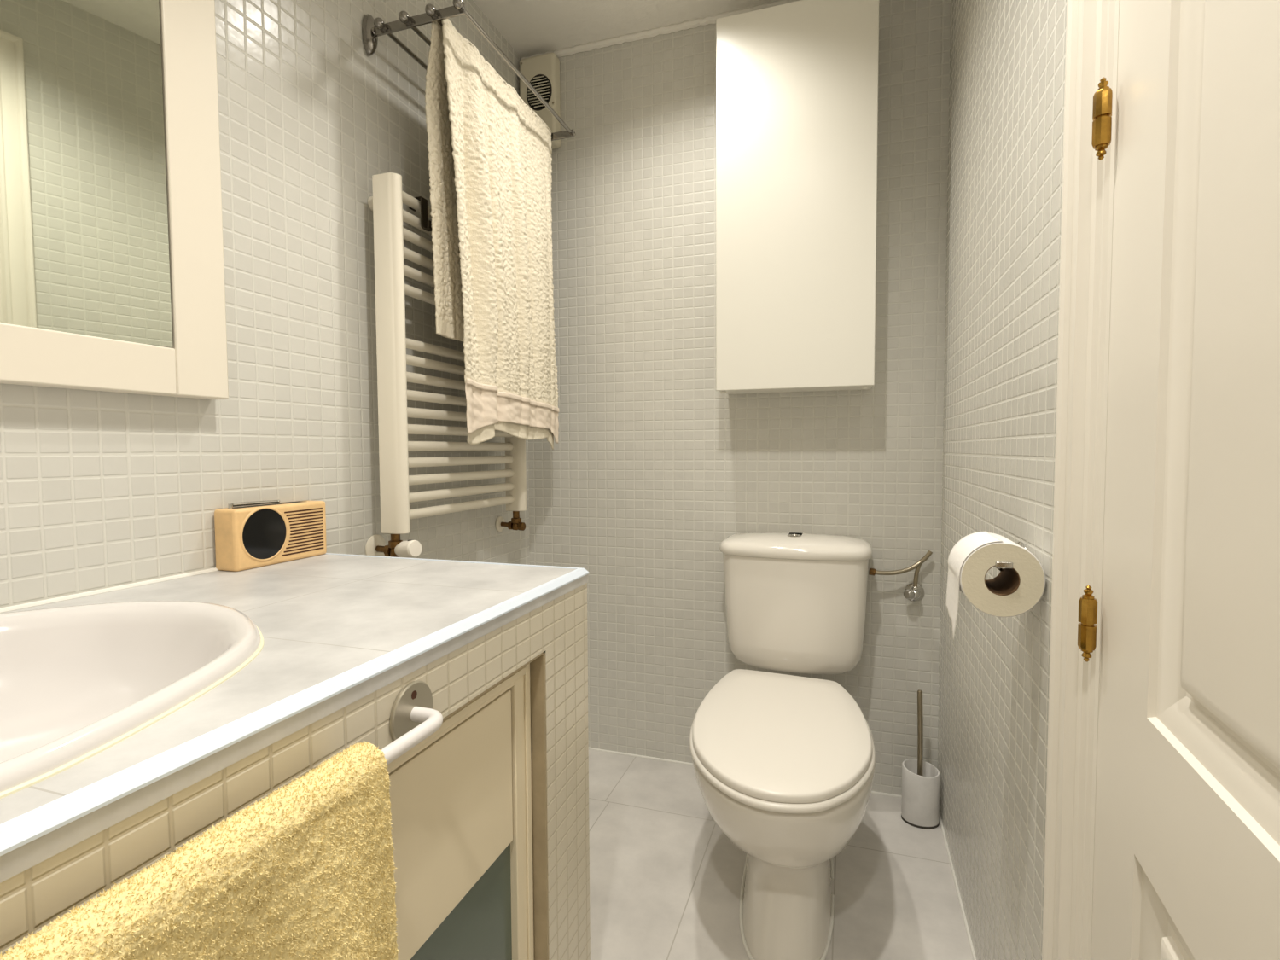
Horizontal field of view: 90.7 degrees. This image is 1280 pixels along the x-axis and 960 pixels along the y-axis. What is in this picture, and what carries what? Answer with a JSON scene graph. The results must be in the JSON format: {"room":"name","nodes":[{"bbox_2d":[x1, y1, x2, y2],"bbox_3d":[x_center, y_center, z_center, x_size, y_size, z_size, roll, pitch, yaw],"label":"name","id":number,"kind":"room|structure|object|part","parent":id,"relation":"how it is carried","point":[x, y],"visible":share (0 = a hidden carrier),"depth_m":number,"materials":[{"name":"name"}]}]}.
{"room":"bathroom","nodes":[
{"label":"bathroom","id":0,"kind":"room"},
{"bbox_2d":[0,0,529,608],"bbox_3d":[-0.923,-0.188,0.876,0.100,2.442,3.202,1,3,18],"label":"wall","id":1,"kind":"structure","parent":0,"point":[99,490],"depth_m":1.29,"materials":[{"name":"tile"}]},
{"bbox_2d":[0,0,228,399],"bbox_3d":[-0.836,-0.602,0.901,0.041,0.935,0.472,1,3,18],"label":"mirror","id":2,"kind":"object","parent":1,"relation":"attached to","point":[112,264],"visible":1,"depth_m":0.96,"materials":[{"name":"beige paint"}]},
{"bbox_3d":[-0.837,-0.602,0.900,0.003,0.779,0.283,1,3,26],"label":"glass","id":3,"kind":"part","parent":2,"relation":"part of","materials":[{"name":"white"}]},
{"bbox_2d":[365,172,526,558],"bbox_3d":[-0.494,-0.265,1.774,0.150,0.910,0.664,1,3,18],"label":"towel radiator","id":4,"kind":"object","parent":1,"relation":"attached to","point":[386,204],"visible":0.79,"depth_m":1.53,"materials":[{"name":"white metal"}]},
{"bbox_2d":[408,196,431,231],"bbox_3d":[-0.546,-0.665,1.584,0.059,0.080,0.022,1,3,18],"label":"hook","id":5,"kind":"object","parent":4,"relation":"hanging from","point":[427,225],"visible":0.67,"depth_m":1.58,"materials":[{"name":"brown metal"}]},
{"bbox_2d":[361,0,575,140],"bbox_3d":[-0.429,-1.074,1.748,0.274,0.094,0.642,1,3,18],"label":"towel rack","id":6,"kind":"object","parent":1,"relation":"attached to","point":[372,29],"visible":0.68,"depth_m":1.49,"materials":[{"name":"silver metal"}]},
{"bbox_3d":[-0.518,-1.064,1.467,0.259,0.022,0.006,1,3,18],"label":"arm","id":7,"kind":"part","parent":6,"relation":"part of","materials":[{"name":"silver metal"}]},
{"bbox_2d":[424,18,558,449],"bbox_3d":[-0.373,-0.592,1.761,0.098,1.016,0.594,1,3,18],"label":"bath towel","id":8,"kind":"object","parent":6,"relation":"hanging from","point":[490,159],"visible":1,"depth_m":1.64,"materials":[{"name":"beige fabric"}]},
{"bbox_3d":[-0.346,-0.233,1.794,0.036,0.054,0.531,1,3,18],"label":"lace trim","id":9,"kind":"part","parent":8,"relation":"part of","materials":[{"name":"beige fabric"}]},
{"bbox_3d":[-0.332,-1.092,2.029,0.259,0.022,0.006,1,3,18],"label":"arm","id":10,"kind":"part","parent":6,"relation":"part of","materials":[{"name":"silver metal"}]},
{"bbox_2d":[472,0,778,58],"bbox_3d":[-0.233,-1.440,0.587,1.566,0.080,3.202,1,3,18],"label":"ceiling","id":11,"kind":"structure","parent":0,"point":[531,27],"depth_m":2.01,"materials":[{"name":"white paint"}]},
{"bbox_2d":[528,0,950,795],"bbox_3d":[0.259,-0.253,2.118,1.366,2.442,0.100,1,3,18],"label":"wall","id":12,"kind":"structure","parent":0,"point":[651,468],"depth_m":2.09,"materials":[{"name":"tile"}]},
{"bbox_2d":[519,52,560,149],"bbox_3d":[-0.345,-1.299,2.183,0.136,0.301,0.058,1,3,18],"label":"fan","id":13,"kind":"object","parent":12,"relation":"attached to","point":[542,72],"visible":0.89,"depth_m":2.15,"materials":[{"name":"white plastic"}]},
{"bbox_2d":[520,0,800,59],"bbox_3d":[0.235,-1.463,2.008,1.368,0.030,0.029,1,3,18],"label":"trim","id":14,"kind":"structure","parent":12,"relation":"attached to","point":[695,23],"depth_m":2.06,"materials":[{"name":"white paint"}]},
{"bbox_2d":[588,747,976,959],"bbox_3d":[0.060,0.996,1.550,1.370,0.009,1.225,1,3,18],"label":"trim","id":15,"kind":"structure","parent":12,"relation":"attached to","point":[592,748],"depth_m":1.72,"materials":[{"name":"white"}]},
{"bbox_2d":[715,0,879,394],"bbox_3d":[0.462,-0.801,1.876,0.444,1.079,0.179,1,3,18],"label":"upper cabinet","id":16,"kind":"object","parent":12,"relation":"attached to","point":[797,82],"visible":1,"depth_m":1.79,"materials":[{"name":"white laminate"}]},
{"bbox_2d":[868,550,932,601],"bbox_3d":[0.770,0.286,1.878,0.176,0.161,0.062,-1,3,-6],"label":"pipe","id":17,"kind":"object","parent":12,"relation":"attached to","point":[914,591],"visible":1,"depth_m":1.87,"materials":[{"name":"silver metal"}]},
{"bbox_2d":[588,749,972,959],"bbox_3d":[-0.221,1.079,0.707,1.566,0.080,3.202,1,3,18],"label":"floor","id":18,"kind":"structure","parent":0,"point":[666,880],"depth_m":1.57,"materials":[{"name":"grey tile"}]},
{"bbox_2d":[0,552,590,959],"bbox_3d":[-0.646,0.619,0.543,0.650,0.859,1.568,1,3,18],"label":"vanity","id":19,"kind":"object","parent":18,"relation":"on","point":[490,830],"visible":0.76,"depth_m":0.80,"materials":[{"name":"grey stone"}]},
{"bbox_2d":[0,553,575,824],"bbox_3d":[-0.656,0.209,0.519,0.636,0.026,1.554,1,3,18],"label":"countertop","id":20,"kind":"structure","parent":19,"relation":"on","point":[320,618],"depth_m":0.85,"materials":[{"name":"grey stone"}]},
{"bbox_2d":[0,600,264,798],"bbox_3d":[-0.681,0.256,0.448,0.562,0.146,0.848,1,3,18],"label":"washbasin","id":21,"kind":"object","parent":20,"relation":"in","point":[77,682],"visible":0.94,"depth_m":0.78,"materials":[{"name":"white ceramic"}]},
{"bbox_2d":[214,500,326,571],"bbox_3d":[-0.719,0.100,1.246,0.055,0.123,0.212,1,3,18],"label":"radio","id":22,"kind":"object","parent":20,"relation":"on","point":[247,538],"visible":1,"depth_m":1.20,"materials":[{"name":"brown wood"}]},
{"bbox_2d":[381,680,442,764],"bbox_3d":[-0.310,0.269,0.442,0.049,0.069,0.588,1,3,18],"label":"towel rail","id":23,"kind":"object","parent":19,"relation":"attached to","point":[413,718],"visible":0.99,"depth_m":0.67,"materials":[{"name":"silver metal"}]},
{"bbox_2d":[0,739,399,959],"bbox_3d":[-0.295,0.437,0.406,0.074,0.388,0.381,1,3,18],"label":"hand towel","id":24,"kind":"object","parent":23,"relation":"hanging from","point":[304,871],"visible":1,"depth_m":0.46,"materials":[{"name":"yellow fabric"}]},
{"bbox_3d":[-0.249,0.257,0.695,0.005,0.069,0.069,1,3,18],"label":"wall plate","id":25,"kind":"part","parent":23,"relation":"part of","materials":[{"name":"silver metal"}]},
{"bbox_3d":[-0.308,0.269,0.441,0.046,0.016,0.535,1,3,18],"label":"rail","id":26,"kind":"part","parent":23,"relation":"part of","materials":[{"name":"white metal"}]},
{"bbox_3d":[-0.366,0.459,0.464,0.012,0.234,1.057,1,3,18],"label":"panel","id":27,"kind":"part","parent":19,"relation":"part of","materials":[{"name":"beige paint"}]},
{"bbox_3d":[-0.353,0.662,0.472,0.004,0.696,1.141,1,3,18],"label":"moulding","id":28,"kind":"part","parent":19,"relation":"part of","materials":[{"name":"beige paint"}]},
{"bbox_3d":[-0.364,0.662,0.476,0.020,0.716,1.161,1,3,18],"label":"cupboard door","id":29,"kind":"part","parent":19,"relation":"part of","materials":[{"name":"beige paint"}]},
{"bbox_3d":[-0.368,0.768,0.482,0.006,0.383,1.061,1,3,18],"label":"glass panel","id":30,"kind":"part","parent":19,"relation":"part of","materials":[{"name":"grey glass"}]},
{"bbox_2d":[689,531,875,959],"bbox_3d":[0.358,0.587,1.594,0.442,0.816,0.900,1,3,18],"label":"toilet","id":31,"kind":"object","parent":18,"relation":"on","point":[784,765],"visible":1,"depth_m":1.42,"materials":[{"name":"white ceramic"}]},
{"bbox_3d":[0.326,0.587,1.475,0.412,0.017,0.655,1,3,18],"label":"seat","id":32,"kind":"part","parent":31,"relation":"part of","materials":[{"name":"white plastic"}]},
{"bbox_3d":[0.326,0.566,1.474,0.400,0.021,0.643,1,3,18],"label":"lid","id":33,"kind":"part","parent":31,"relation":"part of","materials":[{"name":"white plastic"}]},
{"bbox_3d":[0.350,0.794,1.550,0.418,0.402,0.774,1,3,18],"label":"bowl","id":34,"kind":"part","parent":31,"relation":"part of","materials":[{"name":"white ceramic"}]},
{"bbox_3d":[0.463,0.195,1.900,0.442,0.053,0.215,1,3,18],"label":"cistern lid","id":35,"kind":"part","parent":31,"relation":"part of","materials":[{"name":"white ceramic"}]},
{"bbox_2d":[901,758,940,829],"bbox_3d":[0.807,0.901,1.821,0.101,0.159,0.089,1,3,18],"label":"brush holder","id":36,"kind":"object","parent":18,"relation":"on","point":[920,802],"visible":0.97,"depth_m":1.79,"materials":[{"name":"white ceramic"}]},
{"bbox_2d":[917,689,923,775],"bbox_3d":[0.807,0.784,1.816,0.060,0.366,0.061,1,3,18],"label":"toilet brush","id":37,"kind":"object","parent":36,"relation":"in","point":[920,724],"visible":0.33,"depth_m":1.81,"materials":[{"name":"silver metal"}]},
{"bbox_2d":[936,0,1066,959],"bbox_3d":[0.469,-0.173,0.417,0.100,2.442,3.202,1,3,18],"label":"wall","id":38,"kind":"structure","parent":0,"point":[1008,57],"depth_m":1.15,"materials":[{"name":"tile"}]},
{"bbox_2d":[994,541,1023,571],"bbox_3d":[0.558,0.123,0.959,0.059,0.044,0.175,1,3,21],"label":"holder","id":39,"kind":"object","parent":38,"relation":"attached to","point":[1001,566],"visible":0.3,"depth_m":0.89,"materials":[{"name":"silver metal"}]},
{"bbox_2d":[945,531,1045,641],"bbox_3d":[0.527,0.161,0.947,0.111,0.155,0.112,1,3,18],"label":"toilet roll","id":40,"kind":"object","parent":39,"relation":"on","point":[1015,590],"visible":0.99,"depth_m":0.90,"materials":[{"name":"white paper"}]},
{"bbox_3d":[0.604,0.121,1.011,0.009,0.044,0.044,1,3,18],"label":"wall plate","id":41,"kind":"part","parent":39,"relation":"part of","materials":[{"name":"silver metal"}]},
{"bbox_2d":[1041,0,1119,959],"bbox_3d":[0.372,-0.082,0.284,0.040,2.273,1.046,1,3,18],"label":"door frame","id":42,"kind":"structure","parent":38,"relation":"attached to","point":[1092,26],"depth_m":0.72,"materials":[{"name":"white paint"}]},
{"bbox_2d":[1077,0,1279,959],"bbox_3d":[0.350,-0.029,0.298,0.059,2.151,0.805,1,3,22],"label":"door","id":43,"kind":"structure","parent":38,"relation":"in","point":[1187,853],"depth_m":0.48,"materials":[{"name":"white paint"}]},
{"bbox_3d":[0.353,0.613,0.329,0.015,0.521,0.553,1,3,22],"label":"panel","id":44,"kind":"part","parent":43,"relation":"part of","materials":[{"name":"white paint"}]},
{"bbox_3d":[0.347,-0.363,0.280,0.015,1.165,0.518,1,3,22],"label":"panel","id":45,"kind":"part","parent":43,"relation":"part of","materials":[{"name":"white paint"}]}
]}

